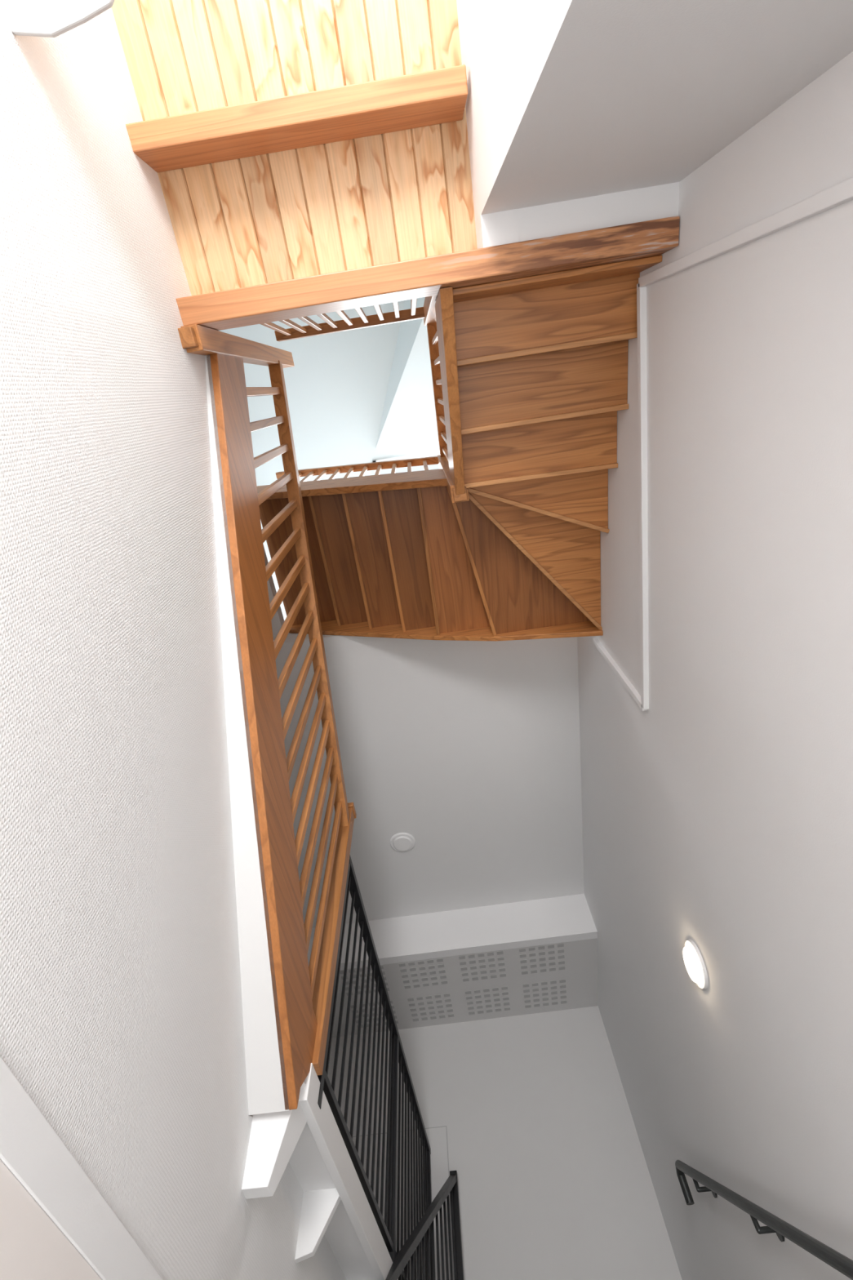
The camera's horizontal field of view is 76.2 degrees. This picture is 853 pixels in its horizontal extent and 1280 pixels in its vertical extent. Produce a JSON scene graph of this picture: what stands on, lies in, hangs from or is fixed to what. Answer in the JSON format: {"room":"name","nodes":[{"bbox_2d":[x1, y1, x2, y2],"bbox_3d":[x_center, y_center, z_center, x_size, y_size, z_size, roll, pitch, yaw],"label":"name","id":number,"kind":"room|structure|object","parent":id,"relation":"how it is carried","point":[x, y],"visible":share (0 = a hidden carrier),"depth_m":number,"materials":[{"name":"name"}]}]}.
{"room":"stairwell","nodes":[
{"label":"stairwell","id":0,"kind":"room"},
{"bbox_2d":[0,0,346,1279],"bbox_3d":[-0.656,0.884,0.832,0.280,3.603,8.100,-8,-65,2],"label":"wall","id":1,"kind":"structure","parent":0,"point":[138,1016],"depth_m":1.20,"materials":[{"name":"white paint"}]},
{"bbox_2d":[1,0,115,37],"bbox_3d":[-0.709,-1.330,1.020,0.255,0.015,0.278,-8,-65,2],"label":"ceiling lamp","id":2,"kind":"object","parent":1,"relation":"attached to","point":[31,18],"visible":1,"depth_m":1.06,"materials":[{"name":"white paint"}]},
{"bbox_2d":[0,1056,163,1279],"bbox_3d":[-0.589,1.058,-0.035,0.013,1.880,2.043,-5,-65,1],"label":"door","id":3,"kind":"structure","parent":1,"relation":"in","point":[55,1224],"depth_m":0.85,"materials":[{"name":"beige paint"}]},
{"bbox_2d":[177,324,356,1109],"bbox_3d":[-1.073,0.035,2.408,1.072,2.600,2.328,-8,-65,2],"label":"railing","id":4,"kind":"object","parent":1,"relation":"on","point":[304,991],"depth_m":1.98,"materials":[{"name":"brown wood"}]},
{"bbox_2d":[262,542,285,621],"bbox_3d":[-1.717,-0.247,3.469,0.150,4.800,8.200,-8,-65,2],"label":"wall","id":5,"kind":"structure","parent":0,"point":[264,543],"depth_m":5.79,"materials":[{"name":"white paint"}]},
{"bbox_2d":[111,0,477,296],"bbox_3d":[-0.493,-2.386,1.279,0.987,0.035,2.665,-8,-65,2],"label":"ceiling","id":6,"kind":"structure","parent":0,"point":[404,195],"depth_m":1.68,"materials":[{"name":"beige wood"}]},
{"bbox_2d":[125,65,467,173],"bbox_3d":[-0.365,-1.507,1.584,0.957,0.164,0.063,-8,-65,2],"label":"ceiling beam","id":7,"kind":"structure","parent":6,"relation":"attached to","point":[437,96],"depth_m":1.52,"materials":[{"name":"brown wood"}]},
{"bbox_2d":[241,1062,398,1279],"bbox_3d":[-0.686,2.929,2.344,1.068,0.300,3.170,-8,-65,2],"label":"stair stringer","id":8,"kind":"structure","parent":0,"point":[335,1205],"depth_m":1.93,"materials":[{"name":"white paint"}]},
{"bbox_2d":[317,854,463,1279],"bbox_3d":[-0.081,2.853,2.444,0.248,2.103,3.010,-8,-65,2],"label":"metal railing","id":9,"kind":"object","parent":8,"relation":"attached to","point":[424,1253],"visible":0.94,"depth_m":2.85,"materials":[{"name":"black metal"}]},
{"bbox_2d":[218,297,439,617],"bbox_3d":[-0.456,-1.404,4.794,2.586,1.500,4.600,-8,-65,2],"label":"ceiling","id":10,"kind":"structure","parent":0,"point":[362,395],"depth_m":5.03,"materials":[{"name":"paint"}]},
{"bbox_2d":[372,450,439,474],"bbox_3d":[-0.026,-1.447,5.572,0.900,0.160,0.900,-8,-65,2],"label":"wall","id":11,"kind":"structure","parent":10,"relation":"attached to","point":[435,452],"depth_m":5.32,"materials":[{"name":"white paint"}]},
{"bbox_2d":[262,544,598,1037],"bbox_3d":[-0.110,1.199,4.069,2.586,0.530,4.650,-8,-65,2],"label":"ceiling","id":12,"kind":"structure","parent":0,"point":[470,750],"depth_m":4.28,"materials":[{"name":"paint"}]},
{"bbox_2d":[390,832,415,852],"bbox_3d":[-0.191,1.629,4.358,0.207,0.024,0.207,-8,-65,2],"label":"smoke detector","id":13,"kind":"object","parent":12,"relation":"attached to","point":[400,842],"visible":1,"depth_m":4.34,"materials":[{"name":"white paint"}]},
{"bbox_2d":[328,1005,682,1279],"bbox_3d":[0.186,3.796,4.146,2.736,7.100,0.150,-8,-65,2],"label":"wall","id":14,"kind":"structure","parent":0,"point":[545,1150],"depth_m":3.98,"materials":[{"name":"white paint"}]},
{"bbox_2d":[352,1125,454,1279],"bbox_3d":[-0.223,4.003,3.658,0.799,1.126,0.006,-8,-65,2],"label":"door","id":15,"kind":"structure","parent":14,"relation":"in","point":[437,1135],"depth_m":3.92,"materials":[{"name":"white paint"}]},
{"bbox_2d":[480,182,679,248],"bbox_3d":[0.380,-1.839,1.484,0.597,0.182,1.265,-8,-65,2],"label":"wall","id":16,"kind":"structure","parent":0,"point":[659,202],"depth_m":1.65,"materials":[{"name":"white paint"}]},
{"bbox_2d":[456,0,852,248],"bbox_3d":[-0.217,-1.767,-0.387,1.196,3.603,2.954,-18,-66,6],"label":"ceiling","id":17,"kind":"structure","parent":0,"point":[567,100],"depth_m":1.05,"materials":[{"name":"white paint"}]},
{"bbox_2d":[577,51,852,1279],"bbox_3d":[1.043,-0.035,2.392,0.150,7.100,8.250,-8,-65,2],"label":"wall","id":18,"kind":"structure","parent":0,"point":[717,815],"depth_m":1.72,"materials":[{"name":"white paint"}]},
{"bbox_2d":[683,938,708,989],"bbox_3d":[1.154,1.401,2.352,0.032,0.188,0.188,-8,-65,2],"label":"wall light","id":19,"kind":"object","parent":18,"relation":"attached to","point":[693,959],"visible":1,"depth_m":2.31,"materials":[{"name":"white paint"}]},
{"bbox_2d":[592,177,852,711],"bbox_3d":[0.934,0.138,0.901,0.026,4.260,1.732,-8,-65,2],"label":"trim","id":20,"kind":"structure","parent":18,"relation":"attached to","point":[842,193],"depth_m":1.96,"materials":[{"name":"white paint"}]},
{"bbox_2d":[675,1160,852,1279],"bbox_3d":[1.163,1.830,1.653,0.090,1.364,2.678,-8,-65,2],"label":"wall handrail","id":21,"kind":"object","parent":18,"relation":"attached to","point":[840,1262],"visible":1,"depth_m":1.89,"materials":[{"name":"grey metal"}]},
{"bbox_3d":[-0.710,-2.391,1.285,2.586,0.050,2.800,-8,-65,2],"label":"floor","id":22,"kind":"structure","parent":0,"visible":0},
{"bbox_2d":[175,215,679,330],"bbox_3d":[-0.015,-1.179,1.777,1.579,0.215,0.077,-8,-65,2],"label":"beam","id":23,"kind":"structure","parent":22,"relation":"attached to","point":[411,279],"depth_m":1.68,"materials":[{"name":"brown wood"}]},
{"bbox_2d":[257,255,662,640],"bbox_3d":[-0.105,-0.844,3.081,1.951,2.180,1.748,-8,-65,2],"label":"staircase","id":24,"kind":"structure","parent":22,"relation":"on","point":[501,541],"depth_m":2.76,"materials":[{"name":"brown wood"}]}
]}

